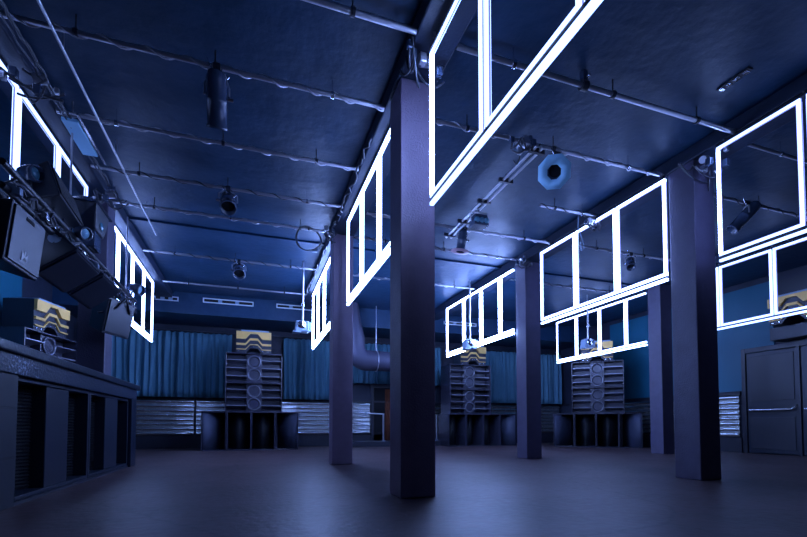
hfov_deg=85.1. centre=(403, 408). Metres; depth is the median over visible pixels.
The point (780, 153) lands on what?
ceiling pipe
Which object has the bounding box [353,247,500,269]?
trim
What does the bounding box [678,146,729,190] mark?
cable tangle
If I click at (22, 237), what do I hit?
speaker
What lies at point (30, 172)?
lamp
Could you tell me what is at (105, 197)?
cable tangle
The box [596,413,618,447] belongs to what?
speaker
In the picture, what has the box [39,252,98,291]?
grille
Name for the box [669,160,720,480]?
pillar
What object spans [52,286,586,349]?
trim
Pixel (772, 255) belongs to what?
light frame
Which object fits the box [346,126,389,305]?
light frame
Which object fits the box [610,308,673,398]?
wall panel
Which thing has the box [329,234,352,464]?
pillar
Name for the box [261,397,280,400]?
shelf
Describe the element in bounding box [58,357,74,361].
shelf
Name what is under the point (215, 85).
spotlight
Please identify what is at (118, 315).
grille
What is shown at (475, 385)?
shelf
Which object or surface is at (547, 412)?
wall panel
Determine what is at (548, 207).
ceiling pipe
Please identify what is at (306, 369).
curtain
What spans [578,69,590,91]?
clamp
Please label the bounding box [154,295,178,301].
air vent
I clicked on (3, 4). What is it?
cable
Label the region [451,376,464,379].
shelf
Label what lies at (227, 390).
shelf
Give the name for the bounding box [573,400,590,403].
shelf
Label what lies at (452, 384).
shelf
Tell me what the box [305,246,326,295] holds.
cable
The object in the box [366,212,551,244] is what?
ceiling pipe
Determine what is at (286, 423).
bin
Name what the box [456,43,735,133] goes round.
ceiling pipe
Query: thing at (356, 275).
ceiling pipe
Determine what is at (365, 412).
rail
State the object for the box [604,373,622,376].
shelf
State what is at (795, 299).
speaker
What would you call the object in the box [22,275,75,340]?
wall
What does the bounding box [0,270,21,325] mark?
wall panel
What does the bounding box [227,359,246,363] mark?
shelf
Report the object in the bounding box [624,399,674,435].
wall panel
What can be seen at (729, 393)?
trim
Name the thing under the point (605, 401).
shelf
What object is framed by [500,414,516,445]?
bin
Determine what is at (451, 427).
bin
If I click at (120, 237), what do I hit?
light frame
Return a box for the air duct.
[353,302,389,371]
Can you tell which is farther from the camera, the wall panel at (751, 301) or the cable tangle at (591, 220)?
the wall panel at (751, 301)
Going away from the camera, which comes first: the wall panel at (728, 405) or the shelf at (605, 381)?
the wall panel at (728, 405)
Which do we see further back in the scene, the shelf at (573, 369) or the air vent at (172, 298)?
the shelf at (573, 369)
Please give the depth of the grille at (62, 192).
4.47 m
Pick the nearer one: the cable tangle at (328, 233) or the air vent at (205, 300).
the cable tangle at (328, 233)
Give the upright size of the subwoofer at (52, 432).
1.090 m
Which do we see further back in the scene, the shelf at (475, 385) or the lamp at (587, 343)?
the shelf at (475, 385)
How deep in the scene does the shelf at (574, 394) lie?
14.09 m
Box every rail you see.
[131,327,560,354]
[364,411,383,440]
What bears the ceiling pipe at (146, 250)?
attached to the ceiling
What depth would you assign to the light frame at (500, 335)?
10.78 m
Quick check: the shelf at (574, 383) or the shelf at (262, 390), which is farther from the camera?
the shelf at (574, 383)
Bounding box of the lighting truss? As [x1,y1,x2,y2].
[0,133,136,313]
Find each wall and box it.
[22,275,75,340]
[75,318,560,435]
[560,265,806,455]
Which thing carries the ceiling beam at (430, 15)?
attached to the ceiling
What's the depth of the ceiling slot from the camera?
4.55 m
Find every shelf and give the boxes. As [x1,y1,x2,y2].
[25,337,44,345]
[56,346,75,353]
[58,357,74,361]
[226,375,246,378]
[226,389,246,392]
[226,397,246,399]
[226,405,246,407]
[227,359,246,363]
[227,367,246,371]
[261,368,280,372]
[261,376,280,380]
[261,389,280,392]
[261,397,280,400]
[261,405,280,408]
[262,360,280,364]
[451,369,464,372]
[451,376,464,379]
[451,383,464,386]
[451,394,464,397]
[451,401,464,403]
[451,408,464,410]
[474,371,488,373]
[474,384,489,386]
[475,377,488,380]
[475,395,489,397]
[475,402,489,404]
[475,408,488,410]
[572,368,590,371]
[573,374,590,378]
[573,382,590,385]
[573,393,590,396]
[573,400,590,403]
[573,407,590,410]
[604,366,622,369]
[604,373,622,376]
[604,380,622,383]
[604,392,622,395]
[604,400,622,402]
[604,407,622,409]
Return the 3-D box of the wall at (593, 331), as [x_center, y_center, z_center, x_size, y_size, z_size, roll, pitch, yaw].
[9.309,-1.092,9.413,0.200,4.300,17.650,1,-2,-19]
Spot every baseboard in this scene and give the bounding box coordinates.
[136,433,553,448]
[643,435,742,452]
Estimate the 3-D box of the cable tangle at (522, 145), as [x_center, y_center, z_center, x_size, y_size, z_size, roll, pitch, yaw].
[1.418,-3.139,5.332,0.322,0.270,0.239,1,-2,-19]
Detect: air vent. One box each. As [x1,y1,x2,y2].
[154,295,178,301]
[203,298,253,306]
[276,304,316,310]
[444,321,476,326]
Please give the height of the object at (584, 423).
1.060 m
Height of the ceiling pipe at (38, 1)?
0.218 m
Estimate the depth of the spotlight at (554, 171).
5.38 m
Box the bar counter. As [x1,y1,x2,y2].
[0,337,140,510]
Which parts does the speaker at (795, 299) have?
lid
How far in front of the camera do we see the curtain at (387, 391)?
15.23 m
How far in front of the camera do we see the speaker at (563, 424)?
14.27 m
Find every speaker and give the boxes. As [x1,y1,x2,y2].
[0,198,45,280]
[2,297,69,337]
[17,161,83,227]
[39,221,99,292]
[66,263,119,308]
[72,195,111,253]
[89,297,134,338]
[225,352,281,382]
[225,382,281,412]
[236,330,270,353]
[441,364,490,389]
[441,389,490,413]
[453,346,485,364]
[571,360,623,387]
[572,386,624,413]
[581,340,612,361]
[767,289,806,326]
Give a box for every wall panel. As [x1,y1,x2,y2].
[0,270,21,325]
[136,399,193,435]
[196,400,251,435]
[282,401,369,434]
[435,404,440,433]
[491,405,516,431]
[541,405,559,432]
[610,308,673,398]
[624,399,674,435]
[716,281,774,392]
[719,395,740,437]
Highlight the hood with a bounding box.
[72,195,111,221]
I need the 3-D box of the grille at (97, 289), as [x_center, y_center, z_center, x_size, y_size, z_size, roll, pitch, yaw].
[-3.830,-1.435,5.488,0.400,0.015,0.660,-39,10,-16]
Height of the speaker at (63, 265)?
0.586 m
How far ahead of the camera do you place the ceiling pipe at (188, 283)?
10.99 m
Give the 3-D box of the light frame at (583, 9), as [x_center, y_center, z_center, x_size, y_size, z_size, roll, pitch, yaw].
[0.601,-2.562,2.839,0.048,1.504,2.212,1,-2,-19]
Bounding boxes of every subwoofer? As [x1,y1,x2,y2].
[14,377,89,500]
[87,392,127,477]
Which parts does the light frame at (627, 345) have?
light pane, light pane, rail, rail, light pane, light pane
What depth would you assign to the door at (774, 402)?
10.38 m
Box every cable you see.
[0,0,116,197]
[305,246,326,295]
[332,137,371,230]
[577,215,584,249]
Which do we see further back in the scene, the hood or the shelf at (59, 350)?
the shelf at (59, 350)
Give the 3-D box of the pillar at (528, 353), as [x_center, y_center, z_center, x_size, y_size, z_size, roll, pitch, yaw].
[2.642,-1.006,9.299,0.360,4.120,0.360,1,-2,-19]
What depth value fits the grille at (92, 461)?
6.14 m
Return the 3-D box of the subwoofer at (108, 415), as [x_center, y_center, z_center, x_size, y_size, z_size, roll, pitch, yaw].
[-4.657,0.363,6.299,0.800,1.090,1.840,1,-2,-19]
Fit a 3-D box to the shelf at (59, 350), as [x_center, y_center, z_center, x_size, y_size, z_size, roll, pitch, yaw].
[-7.177,-1.218,9.198,0.270,0.085,0.532,0,-2,-5]
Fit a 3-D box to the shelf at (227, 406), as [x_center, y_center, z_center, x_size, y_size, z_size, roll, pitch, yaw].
[-4.639,-0.041,12.210,0.532,0.085,0.270,1,-2,-19]
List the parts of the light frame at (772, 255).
light pane, light pane, rail, rail, light pane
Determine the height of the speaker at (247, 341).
0.645 m
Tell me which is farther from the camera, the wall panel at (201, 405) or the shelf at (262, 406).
the wall panel at (201, 405)
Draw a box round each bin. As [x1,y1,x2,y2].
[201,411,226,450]
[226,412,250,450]
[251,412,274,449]
[275,412,297,449]
[438,414,465,446]
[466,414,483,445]
[483,414,499,445]
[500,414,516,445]
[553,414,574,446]
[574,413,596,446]
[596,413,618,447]
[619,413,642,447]
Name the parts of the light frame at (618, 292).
light pane, light pane, rail, rail, light pane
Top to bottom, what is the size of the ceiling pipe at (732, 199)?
0.202 m
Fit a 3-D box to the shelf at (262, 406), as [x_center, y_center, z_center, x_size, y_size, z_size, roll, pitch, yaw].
[-3.777,-0.029,12.506,0.532,0.085,0.270,1,-2,-19]
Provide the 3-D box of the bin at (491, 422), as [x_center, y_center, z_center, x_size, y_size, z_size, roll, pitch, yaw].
[2.822,0.746,15.099,0.630,1.060,0.850,1,-2,-19]
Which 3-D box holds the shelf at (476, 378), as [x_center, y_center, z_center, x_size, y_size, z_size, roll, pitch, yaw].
[2.602,-0.984,14.846,0.532,0.085,0.270,1,-2,-19]
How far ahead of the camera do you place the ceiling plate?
5.06 m
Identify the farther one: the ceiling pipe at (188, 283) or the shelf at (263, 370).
the shelf at (263, 370)
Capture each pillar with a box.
[76,201,114,375]
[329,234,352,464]
[390,77,434,498]
[516,261,541,458]
[648,284,674,453]
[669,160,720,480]
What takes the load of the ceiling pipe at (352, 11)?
attached to the ceiling
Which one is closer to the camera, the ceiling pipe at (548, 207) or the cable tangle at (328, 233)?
the ceiling pipe at (548, 207)
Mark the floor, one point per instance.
(481, 491)
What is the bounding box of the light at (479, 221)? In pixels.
[469,209,488,229]
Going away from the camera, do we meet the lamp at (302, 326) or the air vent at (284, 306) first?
the lamp at (302, 326)
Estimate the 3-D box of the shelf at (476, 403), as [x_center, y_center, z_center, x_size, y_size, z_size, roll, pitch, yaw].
[2.602,-0.166,14.815,0.532,0.085,0.270,1,-2,-19]
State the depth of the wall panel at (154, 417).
12.99 m
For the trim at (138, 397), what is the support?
attached to the wall at (361, 391)
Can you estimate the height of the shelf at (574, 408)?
0.085 m
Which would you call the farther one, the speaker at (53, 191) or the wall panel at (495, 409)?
the wall panel at (495, 409)
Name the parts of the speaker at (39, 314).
lid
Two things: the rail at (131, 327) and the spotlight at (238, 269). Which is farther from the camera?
the rail at (131, 327)
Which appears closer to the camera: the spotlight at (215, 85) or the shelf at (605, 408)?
the spotlight at (215, 85)
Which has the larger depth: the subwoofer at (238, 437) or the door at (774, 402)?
the subwoofer at (238, 437)
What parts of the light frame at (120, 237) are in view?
light pane, light pane, rail, light pane, light pane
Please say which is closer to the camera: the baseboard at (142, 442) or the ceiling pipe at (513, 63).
the ceiling pipe at (513, 63)
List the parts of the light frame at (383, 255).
light pane, rail, rail, light pane, light pane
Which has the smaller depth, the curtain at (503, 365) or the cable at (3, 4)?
the cable at (3, 4)
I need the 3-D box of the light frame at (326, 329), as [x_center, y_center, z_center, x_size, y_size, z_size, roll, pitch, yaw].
[-1.802,-2.317,9.817,0.048,1.461,3.370,1,-2,-19]
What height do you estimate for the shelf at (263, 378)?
0.085 m
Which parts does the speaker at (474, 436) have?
horn panel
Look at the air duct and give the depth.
12.86 m
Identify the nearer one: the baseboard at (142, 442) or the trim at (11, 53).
the trim at (11, 53)
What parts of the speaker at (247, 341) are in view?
lid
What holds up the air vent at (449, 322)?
attached to the wall at (361, 391)
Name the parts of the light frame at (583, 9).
rail, light pane, light pane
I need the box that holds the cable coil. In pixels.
[295,225,321,252]
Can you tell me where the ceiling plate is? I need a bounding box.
[61,101,106,164]
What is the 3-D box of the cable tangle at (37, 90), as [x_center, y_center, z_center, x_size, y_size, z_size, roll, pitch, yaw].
[-3.506,-3.066,4.204,0.469,0.343,0.296,1,-2,-13]
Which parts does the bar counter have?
post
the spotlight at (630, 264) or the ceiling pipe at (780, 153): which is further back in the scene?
the spotlight at (630, 264)
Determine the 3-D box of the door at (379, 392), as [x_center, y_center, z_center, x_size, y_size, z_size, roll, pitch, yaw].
[-0.569,0.231,15.236,1.160,2.100,0.080,1,-2,-19]
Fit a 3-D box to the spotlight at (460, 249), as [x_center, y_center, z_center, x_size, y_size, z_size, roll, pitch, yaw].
[0.996,-2.955,7.729,0.319,0.491,0.317,1,-2,-19]
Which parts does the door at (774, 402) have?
panel, panel, panel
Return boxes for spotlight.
[203,57,232,130]
[216,183,237,215]
[230,258,245,279]
[451,227,468,254]
[538,148,570,189]
[623,250,635,270]
[726,198,760,233]
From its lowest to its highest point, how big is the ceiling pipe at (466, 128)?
0.202 m
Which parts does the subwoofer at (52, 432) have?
panel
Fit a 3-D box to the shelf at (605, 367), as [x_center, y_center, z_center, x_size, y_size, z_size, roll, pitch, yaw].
[6.539,-1.247,13.709,0.532,0.085,0.270,-1,-2,26]
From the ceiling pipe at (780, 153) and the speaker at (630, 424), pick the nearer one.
the ceiling pipe at (780, 153)
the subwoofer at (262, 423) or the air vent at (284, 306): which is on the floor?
the subwoofer at (262, 423)
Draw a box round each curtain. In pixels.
[111,329,176,396]
[176,331,231,397]
[283,338,329,399]
[353,343,440,385]
[385,389,389,439]
[486,351,516,403]
[541,354,561,403]
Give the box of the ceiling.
[0,0,806,327]
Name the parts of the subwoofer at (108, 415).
panel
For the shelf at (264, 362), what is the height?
0.085 m
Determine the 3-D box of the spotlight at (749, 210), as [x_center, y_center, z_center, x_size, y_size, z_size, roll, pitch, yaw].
[5.277,-2.974,6.830,0.447,0.522,0.250,0,-2,4]
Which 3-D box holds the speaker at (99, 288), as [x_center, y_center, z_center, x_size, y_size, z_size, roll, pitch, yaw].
[-3.943,-1.601,5.455,0.576,0.586,0.713,1,-2,-19]
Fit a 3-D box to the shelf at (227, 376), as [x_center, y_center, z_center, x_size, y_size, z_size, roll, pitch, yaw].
[-4.639,-0.858,12.241,0.532,0.085,0.270,1,-2,-19]
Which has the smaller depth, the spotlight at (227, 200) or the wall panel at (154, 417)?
the spotlight at (227, 200)
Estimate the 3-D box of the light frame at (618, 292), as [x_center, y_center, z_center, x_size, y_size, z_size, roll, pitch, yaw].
[3.140,-2.413,7.291,0.048,1.461,2.767,1,-2,-19]
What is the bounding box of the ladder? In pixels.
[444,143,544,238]
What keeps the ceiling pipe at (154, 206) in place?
attached to the ceiling
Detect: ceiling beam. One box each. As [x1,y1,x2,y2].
[301,0,477,308]
[435,73,806,319]
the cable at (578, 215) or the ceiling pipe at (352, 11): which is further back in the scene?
the cable at (578, 215)
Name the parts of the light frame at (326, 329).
light pane, light pane, rail, light pane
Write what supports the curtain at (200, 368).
hanging from the rail at (131, 327)
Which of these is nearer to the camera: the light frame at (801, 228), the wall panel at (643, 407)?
the light frame at (801, 228)
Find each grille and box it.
[15,385,32,489]
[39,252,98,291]
[51,165,83,225]
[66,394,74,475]
[71,276,118,308]
[89,397,95,469]
[104,299,134,337]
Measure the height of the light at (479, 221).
0.280 m
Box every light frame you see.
[0,56,88,253]
[115,225,153,341]
[312,257,329,348]
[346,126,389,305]
[429,0,602,205]
[446,268,514,356]
[540,177,668,323]
[556,291,646,362]
[716,91,806,261]
[716,235,806,329]
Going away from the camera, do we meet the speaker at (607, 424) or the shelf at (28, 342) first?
the shelf at (28, 342)
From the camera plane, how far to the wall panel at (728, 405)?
11.39 m
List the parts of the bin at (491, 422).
horn panel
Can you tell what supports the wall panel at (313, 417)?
attached to the wall at (361, 391)
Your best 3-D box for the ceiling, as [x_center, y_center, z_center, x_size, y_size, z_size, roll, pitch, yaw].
[1.414,-3.444,6.783,16.900,0.200,18.050,1,-2,-19]
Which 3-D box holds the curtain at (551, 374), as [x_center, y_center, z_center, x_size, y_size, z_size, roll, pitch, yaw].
[5.415,-1.147,17.171,1.849,1.960,0.222,1,-2,-19]
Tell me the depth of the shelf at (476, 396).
14.78 m
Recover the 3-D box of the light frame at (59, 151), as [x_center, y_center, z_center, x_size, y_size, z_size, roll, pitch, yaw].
[-4.045,-2.505,4.878,0.048,1.461,2.897,1,-2,-19]
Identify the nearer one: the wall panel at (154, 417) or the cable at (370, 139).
the cable at (370, 139)
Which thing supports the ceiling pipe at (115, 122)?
attached to the ceiling
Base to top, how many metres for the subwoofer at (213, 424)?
1.060 m
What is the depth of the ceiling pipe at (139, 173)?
6.32 m
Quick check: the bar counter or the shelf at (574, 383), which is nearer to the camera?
the bar counter
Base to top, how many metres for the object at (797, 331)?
1.460 m
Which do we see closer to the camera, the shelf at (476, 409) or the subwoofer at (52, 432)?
the subwoofer at (52, 432)
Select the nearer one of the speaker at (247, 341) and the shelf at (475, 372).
the speaker at (247, 341)
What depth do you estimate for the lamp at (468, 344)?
10.91 m
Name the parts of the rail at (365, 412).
post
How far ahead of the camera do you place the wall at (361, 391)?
14.48 m
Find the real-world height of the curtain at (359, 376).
1.380 m
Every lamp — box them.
[16,164,43,204]
[70,226,92,240]
[127,283,145,295]
[292,261,310,333]
[461,281,477,350]
[580,295,594,348]
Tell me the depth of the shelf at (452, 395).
14.56 m
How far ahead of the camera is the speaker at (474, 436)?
14.82 m
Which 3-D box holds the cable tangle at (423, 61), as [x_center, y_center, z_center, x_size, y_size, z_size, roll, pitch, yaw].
[0.207,-3.106,3.998,0.442,0.276,0.263,1,-2,-19]
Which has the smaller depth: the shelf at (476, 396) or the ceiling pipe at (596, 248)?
the ceiling pipe at (596, 248)
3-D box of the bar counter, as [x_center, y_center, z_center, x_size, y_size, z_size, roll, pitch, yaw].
[-4.040,0.176,4.423,1.040,1.385,6.600,1,-2,-19]
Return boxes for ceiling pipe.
[0,10,384,111]
[36,0,156,235]
[55,109,358,170]
[90,162,342,207]
[113,197,324,232]
[143,246,316,271]
[162,277,305,294]
[302,0,416,34]
[353,233,518,260]
[353,274,475,289]
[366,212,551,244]
[434,114,663,176]
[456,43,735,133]
[510,279,613,292]
[539,198,596,216]
[572,240,670,260]
[714,193,806,219]
[748,141,806,163]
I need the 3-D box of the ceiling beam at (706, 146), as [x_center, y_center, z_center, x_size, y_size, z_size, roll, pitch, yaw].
[3.566,-3.257,6.697,0.400,0.180,16.100,1,-2,-19]
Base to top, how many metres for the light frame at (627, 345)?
1.436 m
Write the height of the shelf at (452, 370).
0.085 m
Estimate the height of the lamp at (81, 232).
0.173 m
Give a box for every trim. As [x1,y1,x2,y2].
[0,3,171,296]
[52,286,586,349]
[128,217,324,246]
[137,396,560,405]
[352,440,439,446]
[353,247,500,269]
[540,223,806,328]
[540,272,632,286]
[561,392,740,405]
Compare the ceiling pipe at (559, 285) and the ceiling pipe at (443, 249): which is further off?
the ceiling pipe at (559, 285)
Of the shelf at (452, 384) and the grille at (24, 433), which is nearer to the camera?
the grille at (24, 433)
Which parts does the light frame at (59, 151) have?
light pane, light pane, rail, light pane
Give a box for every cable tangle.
[0,65,65,103]
[92,184,128,209]
[324,225,337,243]
[399,37,444,88]
[509,135,535,164]
[515,255,532,268]
[584,214,600,231]
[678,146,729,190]
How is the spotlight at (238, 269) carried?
hanging from the ceiling pipe at (146, 250)
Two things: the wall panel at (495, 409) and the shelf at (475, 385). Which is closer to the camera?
the shelf at (475, 385)
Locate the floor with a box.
[0,443,806,536]
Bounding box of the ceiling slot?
[717,66,752,91]
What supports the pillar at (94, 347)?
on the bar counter
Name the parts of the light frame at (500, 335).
light pane, light pane, rail, rail, light pane, light pane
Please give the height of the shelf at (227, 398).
0.085 m
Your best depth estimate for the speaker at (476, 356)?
14.66 m
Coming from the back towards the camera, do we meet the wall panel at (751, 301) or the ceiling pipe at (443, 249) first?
the wall panel at (751, 301)
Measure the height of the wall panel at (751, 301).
2.590 m
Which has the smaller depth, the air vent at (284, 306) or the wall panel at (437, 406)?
the air vent at (284, 306)
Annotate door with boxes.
[371,384,389,439]
[741,340,806,455]
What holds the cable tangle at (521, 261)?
attached to the pillar at (528, 353)
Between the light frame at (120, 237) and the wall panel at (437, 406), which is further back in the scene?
the wall panel at (437, 406)
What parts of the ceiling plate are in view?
plate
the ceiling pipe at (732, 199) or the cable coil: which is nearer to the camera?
the ceiling pipe at (732, 199)
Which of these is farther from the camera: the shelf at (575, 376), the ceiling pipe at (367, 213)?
the shelf at (575, 376)
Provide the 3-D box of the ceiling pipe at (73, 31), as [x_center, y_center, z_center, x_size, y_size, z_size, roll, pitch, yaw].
[-1.809,-3.341,4.224,3.392,0.202,0.076,1,-2,-19]
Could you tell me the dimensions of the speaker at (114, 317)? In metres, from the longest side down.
0.621 x 0.605 x 0.324 m
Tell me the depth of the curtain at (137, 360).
12.75 m
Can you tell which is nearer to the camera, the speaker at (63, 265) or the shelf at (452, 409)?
the speaker at (63, 265)
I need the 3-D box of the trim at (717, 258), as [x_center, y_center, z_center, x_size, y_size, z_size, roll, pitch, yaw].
[7.330,-3.208,7.992,0.400,0.180,16.100,1,-2,-19]
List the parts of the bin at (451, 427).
horn panel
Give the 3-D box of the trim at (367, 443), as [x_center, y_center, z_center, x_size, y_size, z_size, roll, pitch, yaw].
[-0.123,1.181,14.841,3.450,0.170,0.970,1,-2,-19]
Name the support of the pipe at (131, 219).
attached to the ceiling
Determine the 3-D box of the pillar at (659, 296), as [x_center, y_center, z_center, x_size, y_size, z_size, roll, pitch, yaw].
[6.331,-0.949,10.810,0.360,4.120,0.360,1,-2,-19]
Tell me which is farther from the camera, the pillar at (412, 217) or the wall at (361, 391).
the wall at (361, 391)

